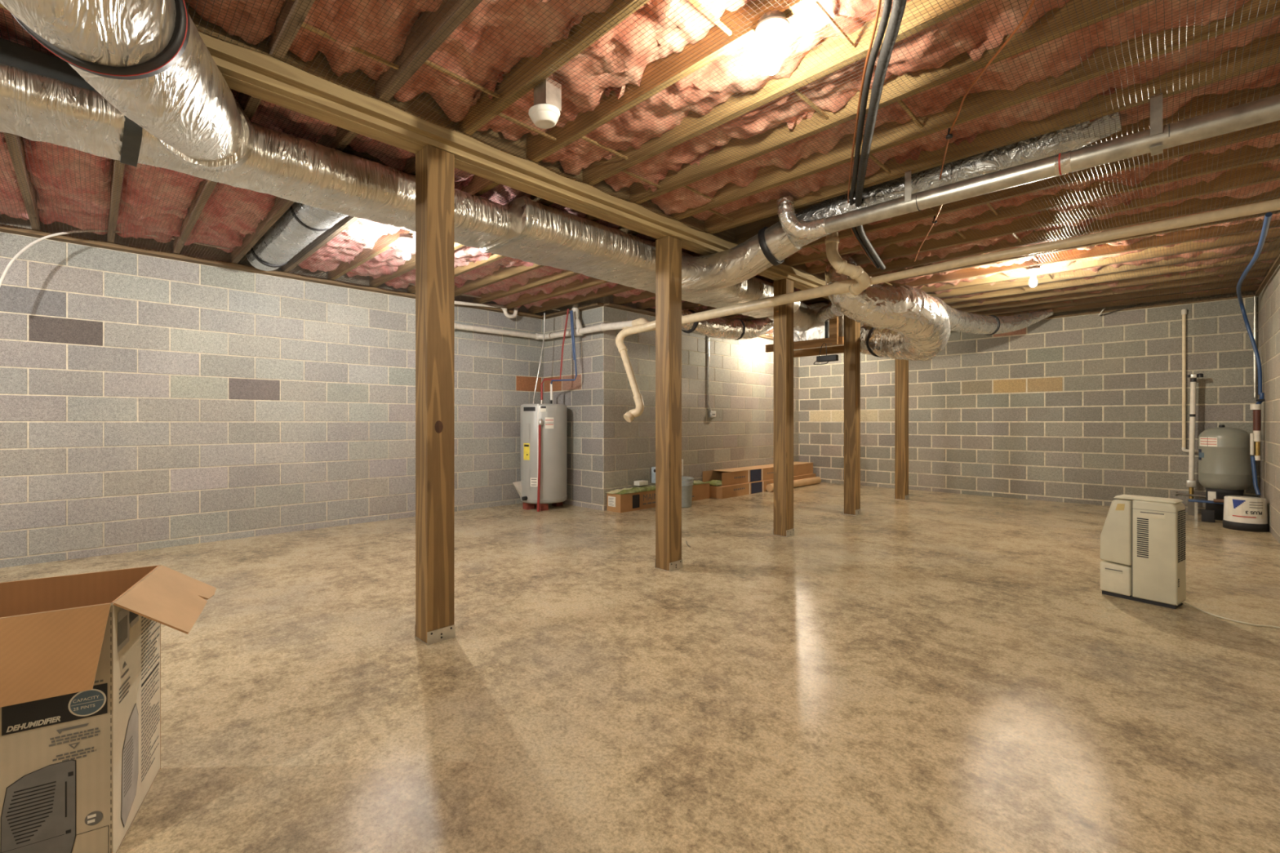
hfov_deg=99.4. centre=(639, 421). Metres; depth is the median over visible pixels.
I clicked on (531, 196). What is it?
joist
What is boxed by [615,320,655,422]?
pipe
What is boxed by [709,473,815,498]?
carton
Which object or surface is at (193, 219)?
joist
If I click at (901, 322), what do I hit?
flexible duct
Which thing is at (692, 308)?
joist
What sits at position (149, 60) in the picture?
duct
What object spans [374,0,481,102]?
joist
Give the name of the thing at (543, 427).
water heater
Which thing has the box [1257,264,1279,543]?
wall
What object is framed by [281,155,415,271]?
joist
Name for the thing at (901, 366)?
support post
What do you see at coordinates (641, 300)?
insulation batt
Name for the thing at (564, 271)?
joist
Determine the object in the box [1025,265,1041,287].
fixture
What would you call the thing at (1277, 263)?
trim
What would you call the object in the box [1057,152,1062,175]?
print
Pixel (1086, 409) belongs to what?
wall
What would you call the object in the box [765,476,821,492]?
cardboard tube
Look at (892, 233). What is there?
insulation batt
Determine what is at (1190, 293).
insulation batt
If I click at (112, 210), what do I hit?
joist
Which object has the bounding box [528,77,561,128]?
light fixture
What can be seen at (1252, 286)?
joist
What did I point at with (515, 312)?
pipe
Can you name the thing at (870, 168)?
insulation batt
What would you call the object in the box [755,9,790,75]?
fixture
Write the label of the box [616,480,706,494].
wrap
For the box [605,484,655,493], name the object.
wrap
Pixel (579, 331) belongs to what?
pipe
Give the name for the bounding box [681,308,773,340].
flexible duct
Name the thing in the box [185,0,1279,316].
netting
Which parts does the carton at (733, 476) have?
lid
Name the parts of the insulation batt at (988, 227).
support rod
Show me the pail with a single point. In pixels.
(1245, 513)
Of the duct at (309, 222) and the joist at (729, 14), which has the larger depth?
the duct at (309, 222)
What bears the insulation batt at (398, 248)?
on the netting at (11, 195)
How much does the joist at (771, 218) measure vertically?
0.234 m
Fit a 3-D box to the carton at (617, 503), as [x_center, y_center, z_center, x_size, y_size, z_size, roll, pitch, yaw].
[0.290,0.973,7.135,0.242,0.215,1.734,0,0,45]
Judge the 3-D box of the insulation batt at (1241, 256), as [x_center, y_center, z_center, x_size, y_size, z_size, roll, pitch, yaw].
[4.350,-1.526,5.760,3.195,0.148,0.360,0,0,45]
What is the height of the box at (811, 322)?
0.487 m
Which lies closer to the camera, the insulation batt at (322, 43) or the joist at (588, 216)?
the insulation batt at (322, 43)
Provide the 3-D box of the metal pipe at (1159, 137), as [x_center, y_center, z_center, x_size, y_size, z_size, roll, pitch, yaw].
[1.876,-1.349,2.791,2.559,0.279,0.216,0,0,45]
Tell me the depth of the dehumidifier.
3.23 m
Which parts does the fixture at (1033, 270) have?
bulb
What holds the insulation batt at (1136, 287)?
on the netting at (1225, 287)
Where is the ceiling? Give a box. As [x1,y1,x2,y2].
[342,144,380,162]
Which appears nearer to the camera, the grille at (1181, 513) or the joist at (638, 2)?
the joist at (638, 2)
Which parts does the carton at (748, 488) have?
lid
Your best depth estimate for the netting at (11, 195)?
4.00 m
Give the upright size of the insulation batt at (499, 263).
0.166 m
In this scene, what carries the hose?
attached to the wall at (1268, 300)
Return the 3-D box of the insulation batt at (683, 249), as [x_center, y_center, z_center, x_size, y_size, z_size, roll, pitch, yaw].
[-0.652,-1.539,5.611,3.312,0.174,0.360,0,0,45]
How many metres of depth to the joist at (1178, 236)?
4.65 m
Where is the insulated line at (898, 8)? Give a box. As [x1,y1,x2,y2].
[847,0,906,270]
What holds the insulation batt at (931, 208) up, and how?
on the netting at (1225, 287)
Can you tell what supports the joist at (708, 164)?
attached to the ceiling
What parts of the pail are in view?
dark lid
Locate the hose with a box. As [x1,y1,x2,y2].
[1236,212,1271,395]
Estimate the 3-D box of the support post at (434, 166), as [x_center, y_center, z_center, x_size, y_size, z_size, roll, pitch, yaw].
[-1.028,-0.132,2.725,0.148,2.424,0.142,0,0,45]
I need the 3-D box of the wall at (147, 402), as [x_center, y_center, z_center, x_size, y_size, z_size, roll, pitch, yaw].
[-3.984,-0.247,4.901,0.205,2.855,7.384,0,0,45]
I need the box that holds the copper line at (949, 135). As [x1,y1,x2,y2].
[914,0,1035,262]
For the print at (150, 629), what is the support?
attached to the carton at (80, 654)
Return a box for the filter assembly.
[1249,392,1264,495]
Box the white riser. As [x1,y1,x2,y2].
[1175,373,1205,515]
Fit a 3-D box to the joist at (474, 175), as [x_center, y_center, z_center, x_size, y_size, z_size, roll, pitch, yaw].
[-1.947,-1.557,4.348,3.441,0.234,0.038,0,0,45]
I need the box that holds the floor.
[0,482,1279,852]
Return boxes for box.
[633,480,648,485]
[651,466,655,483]
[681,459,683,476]
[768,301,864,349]
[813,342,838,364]
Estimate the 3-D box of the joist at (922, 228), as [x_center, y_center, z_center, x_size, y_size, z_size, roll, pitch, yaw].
[2.507,-1.557,3.906,3.232,0.234,0.038,0,0,45]
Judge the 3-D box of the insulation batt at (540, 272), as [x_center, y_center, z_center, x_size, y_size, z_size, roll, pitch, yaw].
[-0.934,-1.531,5.325,3.312,0.154,0.360,0,0,45]
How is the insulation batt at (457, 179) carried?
on the netting at (11, 195)
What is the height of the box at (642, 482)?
0.055 m
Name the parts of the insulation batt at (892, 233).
support rod, support rod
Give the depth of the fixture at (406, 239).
4.17 m
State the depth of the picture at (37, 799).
1.27 m
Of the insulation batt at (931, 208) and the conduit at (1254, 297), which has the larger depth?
the conduit at (1254, 297)
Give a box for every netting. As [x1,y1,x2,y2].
[0,8,829,337]
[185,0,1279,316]
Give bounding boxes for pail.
[1222,495,1268,532]
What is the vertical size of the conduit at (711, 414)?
1.320 m
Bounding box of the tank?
[1198,424,1252,520]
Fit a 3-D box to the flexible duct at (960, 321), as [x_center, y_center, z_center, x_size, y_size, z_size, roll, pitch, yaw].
[4.239,-1.290,6.725,2.390,0.392,0.461,0,0,-28]
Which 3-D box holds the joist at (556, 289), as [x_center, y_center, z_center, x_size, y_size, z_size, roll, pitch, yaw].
[-0.536,-1.557,5.779,3.441,0.234,0.038,0,0,45]
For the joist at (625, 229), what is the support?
attached to the ceiling
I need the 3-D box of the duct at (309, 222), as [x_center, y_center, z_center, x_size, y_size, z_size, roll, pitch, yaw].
[-2.552,-1.476,4.094,2.523,0.401,0.303,0,0,45]
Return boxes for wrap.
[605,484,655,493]
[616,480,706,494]
[705,480,721,485]
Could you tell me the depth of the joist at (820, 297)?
6.56 m
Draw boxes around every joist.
[3,132,39,230]
[106,159,124,242]
[172,92,261,253]
[230,126,357,263]
[269,0,315,59]
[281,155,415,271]
[328,174,499,279]
[369,195,554,287]
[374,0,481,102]
[407,214,600,293]
[454,226,639,296]
[458,0,649,135]
[472,241,655,303]
[502,249,702,309]
[526,0,817,162]
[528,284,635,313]
[582,0,985,185]
[613,290,655,304]
[629,0,1151,204]
[635,275,774,308]
[670,0,1279,220]
[681,287,796,309]
[688,289,801,312]
[704,32,1279,234]
[720,297,830,317]
[730,301,831,319]
[734,82,1279,244]
[785,143,1279,266]
[801,120,1279,248]
[806,163,1279,274]
[862,186,1279,275]
[868,197,1279,283]
[877,218,1279,286]
[920,227,1279,293]
[926,238,1279,297]
[943,248,1279,304]
[947,261,1272,309]
[957,268,1269,312]
[973,278,1261,315]
[994,284,1258,315]
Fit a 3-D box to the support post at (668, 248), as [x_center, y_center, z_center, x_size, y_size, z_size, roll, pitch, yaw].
[0.212,-0.132,4.013,0.148,2.424,0.142,0,0,45]
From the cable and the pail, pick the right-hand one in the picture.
the pail
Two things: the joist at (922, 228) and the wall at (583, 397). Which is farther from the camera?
the wall at (583, 397)
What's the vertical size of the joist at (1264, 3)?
0.234 m
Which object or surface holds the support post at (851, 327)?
on the floor
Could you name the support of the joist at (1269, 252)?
attached to the ceiling
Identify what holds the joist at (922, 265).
attached to the ceiling
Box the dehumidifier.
[1100,494,1186,608]
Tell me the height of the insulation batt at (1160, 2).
0.157 m
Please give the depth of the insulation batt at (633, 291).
6.28 m
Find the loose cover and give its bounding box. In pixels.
[512,480,522,497]
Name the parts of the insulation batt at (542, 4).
support rod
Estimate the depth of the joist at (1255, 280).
6.39 m
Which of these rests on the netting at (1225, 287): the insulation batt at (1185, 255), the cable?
the insulation batt at (1185, 255)
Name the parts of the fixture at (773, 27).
bulb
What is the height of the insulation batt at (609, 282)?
0.178 m
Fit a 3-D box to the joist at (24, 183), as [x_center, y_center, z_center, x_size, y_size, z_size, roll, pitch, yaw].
[-3.359,-1.557,2.917,3.441,0.234,0.038,0,0,45]
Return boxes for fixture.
[397,233,414,260]
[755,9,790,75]
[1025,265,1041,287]
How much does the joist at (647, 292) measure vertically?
0.234 m
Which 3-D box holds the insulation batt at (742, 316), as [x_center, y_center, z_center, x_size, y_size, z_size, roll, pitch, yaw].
[1.764,-1.530,7.181,2.077,0.156,0.360,0,0,45]
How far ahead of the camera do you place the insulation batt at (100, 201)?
3.33 m
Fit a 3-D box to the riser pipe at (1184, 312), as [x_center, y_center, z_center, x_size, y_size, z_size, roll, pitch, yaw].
[6.503,-0.487,6.417,0.154,1.701,0.047,0,0,45]
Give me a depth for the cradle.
6.38 m
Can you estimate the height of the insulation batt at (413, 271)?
0.182 m
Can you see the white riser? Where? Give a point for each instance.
(1191, 482)
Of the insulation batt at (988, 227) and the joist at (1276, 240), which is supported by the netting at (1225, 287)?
the insulation batt at (988, 227)
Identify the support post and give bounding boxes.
[414,144,455,645]
[654,235,682,571]
[773,278,794,537]
[843,315,860,515]
[894,359,909,500]
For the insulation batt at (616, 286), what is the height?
0.234 m
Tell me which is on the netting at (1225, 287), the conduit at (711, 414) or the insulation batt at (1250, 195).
the insulation batt at (1250, 195)
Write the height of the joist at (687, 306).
0.234 m
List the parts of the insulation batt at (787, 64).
support rod, support rod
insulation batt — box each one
[0,7,112,235]
[0,132,28,220]
[115,88,239,242]
[184,0,293,44]
[184,99,337,253]
[288,0,442,80]
[297,168,474,272]
[346,183,531,279]
[349,133,415,170]
[385,203,586,288]
[393,0,613,122]
[454,219,619,288]
[465,233,657,296]
[477,0,757,141]
[488,248,686,304]
[517,281,617,309]
[541,0,911,175]
[604,0,1069,191]
[613,288,645,297]
[631,274,762,302]
[650,0,1248,215]
[685,288,799,310]
[688,14,1279,222]
[728,300,830,318]
[786,132,1279,257]
[804,158,1279,266]
[819,179,1279,273]
[838,166,1094,232]
[879,206,1230,273]
[879,213,1279,284]
[912,226,1279,288]
[932,239,1274,293]
[940,250,1268,300]
[974,276,1262,313]
[977,259,1274,303]
[989,274,1223,306]
[1011,284,1259,314]
[1089,62,1279,125]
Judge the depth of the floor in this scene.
2.20 m
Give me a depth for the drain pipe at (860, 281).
3.88 m
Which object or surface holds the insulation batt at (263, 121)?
on the netting at (11, 195)
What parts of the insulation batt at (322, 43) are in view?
support rod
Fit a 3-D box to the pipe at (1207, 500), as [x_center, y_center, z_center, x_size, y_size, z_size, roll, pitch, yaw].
[6.210,0.869,5.898,0.360,0.022,0.120,0,0,45]
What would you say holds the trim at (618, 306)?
attached to the wall at (741, 433)
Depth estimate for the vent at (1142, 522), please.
3.24 m
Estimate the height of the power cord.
0.032 m
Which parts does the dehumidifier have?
panel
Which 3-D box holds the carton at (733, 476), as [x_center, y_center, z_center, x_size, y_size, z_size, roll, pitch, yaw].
[1.995,0.818,8.791,0.355,0.190,2.720,0,0,45]
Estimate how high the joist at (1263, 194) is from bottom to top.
0.234 m
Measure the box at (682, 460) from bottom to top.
0.220 m
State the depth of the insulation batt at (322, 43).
2.07 m
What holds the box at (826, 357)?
hanging from the cradle
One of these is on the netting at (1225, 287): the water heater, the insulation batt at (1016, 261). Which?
the insulation batt at (1016, 261)
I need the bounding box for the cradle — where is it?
[765,302,865,357]
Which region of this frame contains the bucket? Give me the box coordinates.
[681,475,693,507]
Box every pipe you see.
[454,300,518,318]
[454,302,651,339]
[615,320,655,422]
[622,198,1279,332]
[777,93,1279,239]
[1181,309,1198,453]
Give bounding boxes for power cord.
[1181,601,1279,628]
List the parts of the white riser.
knob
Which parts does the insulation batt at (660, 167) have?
support rod, support rod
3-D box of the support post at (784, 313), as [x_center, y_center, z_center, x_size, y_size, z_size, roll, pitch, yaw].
[1.372,-0.132,5.188,0.148,2.424,0.142,0,0,45]
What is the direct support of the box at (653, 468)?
on the wrap at (615, 491)
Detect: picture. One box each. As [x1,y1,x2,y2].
[0,760,75,852]
[118,608,138,826]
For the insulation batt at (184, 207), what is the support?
on the netting at (11, 195)
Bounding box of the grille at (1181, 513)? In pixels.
[1177,509,1186,586]
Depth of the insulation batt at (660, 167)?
2.33 m
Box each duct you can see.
[0,0,254,172]
[0,37,799,318]
[245,201,347,271]
[681,111,1121,293]
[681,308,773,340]
[824,256,950,360]
[932,296,1053,335]
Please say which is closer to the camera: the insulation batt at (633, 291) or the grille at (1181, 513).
the grille at (1181, 513)
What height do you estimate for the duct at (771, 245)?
0.557 m
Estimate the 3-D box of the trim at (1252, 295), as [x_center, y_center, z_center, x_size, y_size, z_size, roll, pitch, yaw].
[4.942,-1.423,7.991,5.505,0.035,0.040,0,0,45]
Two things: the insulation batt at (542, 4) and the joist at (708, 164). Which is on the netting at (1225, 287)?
the insulation batt at (542, 4)
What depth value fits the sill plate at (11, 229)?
4.81 m
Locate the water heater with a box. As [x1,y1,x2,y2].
[520,308,577,511]
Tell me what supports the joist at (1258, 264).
attached to the ceiling
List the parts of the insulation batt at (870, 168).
support rod, support rod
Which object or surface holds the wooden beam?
attached to the wall
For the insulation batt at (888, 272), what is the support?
on the netting at (1225, 287)
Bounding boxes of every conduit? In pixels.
[707,336,715,417]
[1253,296,1256,397]
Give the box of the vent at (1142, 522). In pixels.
[1137,517,1148,558]
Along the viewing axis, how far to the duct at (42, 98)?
2.84 m
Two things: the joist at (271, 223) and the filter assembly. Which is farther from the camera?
the filter assembly
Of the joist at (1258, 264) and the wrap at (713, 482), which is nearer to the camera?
the joist at (1258, 264)
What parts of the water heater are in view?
access panel, access panel, tank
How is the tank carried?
on the floor
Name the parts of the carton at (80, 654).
panel, panel, panel, panel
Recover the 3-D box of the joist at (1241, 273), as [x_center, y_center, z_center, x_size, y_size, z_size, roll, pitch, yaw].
[5.048,-1.557,6.482,3.232,0.234,0.038,0,0,45]
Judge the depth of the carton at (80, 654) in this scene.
1.31 m
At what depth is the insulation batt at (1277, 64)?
2.44 m
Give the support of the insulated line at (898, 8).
hanging from the joist at (713, 223)
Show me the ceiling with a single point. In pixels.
(360, 153)
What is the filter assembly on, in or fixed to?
attached to the wall at (1268, 300)
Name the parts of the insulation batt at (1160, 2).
support rod, support rod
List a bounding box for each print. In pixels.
[48,680,108,835]
[141,616,159,782]
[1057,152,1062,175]
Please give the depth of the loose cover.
6.66 m
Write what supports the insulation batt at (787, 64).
on the netting at (1225, 287)
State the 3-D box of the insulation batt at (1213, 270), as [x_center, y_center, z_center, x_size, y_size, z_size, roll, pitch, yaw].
[4.632,-1.524,6.046,3.195,0.152,0.360,0,0,45]
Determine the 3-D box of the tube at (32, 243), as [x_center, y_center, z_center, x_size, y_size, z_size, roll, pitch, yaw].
[-2.907,-1.191,5.533,4.772,0.707,0.310,0,0,-42]
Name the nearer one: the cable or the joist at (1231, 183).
the joist at (1231, 183)
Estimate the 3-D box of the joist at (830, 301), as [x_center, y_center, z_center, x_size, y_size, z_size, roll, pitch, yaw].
[1.880,-1.557,7.349,2.206,0.234,0.038,0,0,45]
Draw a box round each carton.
[0,564,216,852]
[606,483,709,512]
[702,461,813,486]
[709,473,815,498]
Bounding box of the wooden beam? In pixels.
[0,2,829,299]
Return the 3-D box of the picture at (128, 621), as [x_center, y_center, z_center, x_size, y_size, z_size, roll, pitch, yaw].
[-1.351,0.756,1.438,0.001,0.583,0.170,0,0,-29]
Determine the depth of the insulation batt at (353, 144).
3.03 m
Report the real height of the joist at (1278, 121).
0.234 m
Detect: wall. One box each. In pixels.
[0,213,543,568]
[543,294,615,511]
[603,302,799,511]
[798,290,1258,513]
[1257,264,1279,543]
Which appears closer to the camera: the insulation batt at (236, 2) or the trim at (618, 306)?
the insulation batt at (236, 2)
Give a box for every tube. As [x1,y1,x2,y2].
[0,229,559,311]
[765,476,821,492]
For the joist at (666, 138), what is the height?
0.234 m
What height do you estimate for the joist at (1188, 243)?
0.234 m
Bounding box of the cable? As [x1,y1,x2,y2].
[1099,303,1142,315]
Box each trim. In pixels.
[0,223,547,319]
[542,302,603,318]
[603,302,773,340]
[1044,293,1258,319]
[1254,253,1279,296]
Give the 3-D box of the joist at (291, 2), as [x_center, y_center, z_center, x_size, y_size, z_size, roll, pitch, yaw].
[-0.316,-1.557,1.044,3.232,0.234,0.038,0,0,45]
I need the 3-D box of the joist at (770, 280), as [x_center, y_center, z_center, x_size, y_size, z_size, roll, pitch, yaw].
[0.751,-1.557,6.204,2.206,0.234,0.038,0,0,45]
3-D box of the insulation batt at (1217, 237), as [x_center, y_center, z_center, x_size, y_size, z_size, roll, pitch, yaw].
[3.785,-1.531,5.187,3.195,0.158,0.360,0,0,45]
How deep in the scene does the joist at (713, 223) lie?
2.62 m
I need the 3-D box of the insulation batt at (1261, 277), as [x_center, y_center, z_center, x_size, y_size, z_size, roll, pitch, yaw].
[5.197,-1.529,6.618,3.195,0.154,0.360,0,0,45]
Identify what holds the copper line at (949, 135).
hanging from the joist at (1264, 3)
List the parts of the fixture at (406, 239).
bulb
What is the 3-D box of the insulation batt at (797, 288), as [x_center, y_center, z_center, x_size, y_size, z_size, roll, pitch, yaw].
[1.199,-1.544,6.608,2.077,0.170,0.360,0,0,45]
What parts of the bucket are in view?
lid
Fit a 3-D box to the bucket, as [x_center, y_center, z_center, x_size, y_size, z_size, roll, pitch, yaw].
[0.532,0.894,6.948,0.312,0.372,0.312,0,0,45]
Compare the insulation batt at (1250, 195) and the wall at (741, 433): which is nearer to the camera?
the insulation batt at (1250, 195)
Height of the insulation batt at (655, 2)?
0.195 m
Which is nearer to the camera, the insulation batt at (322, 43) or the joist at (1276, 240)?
the insulation batt at (322, 43)
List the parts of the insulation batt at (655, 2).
support rod, support rod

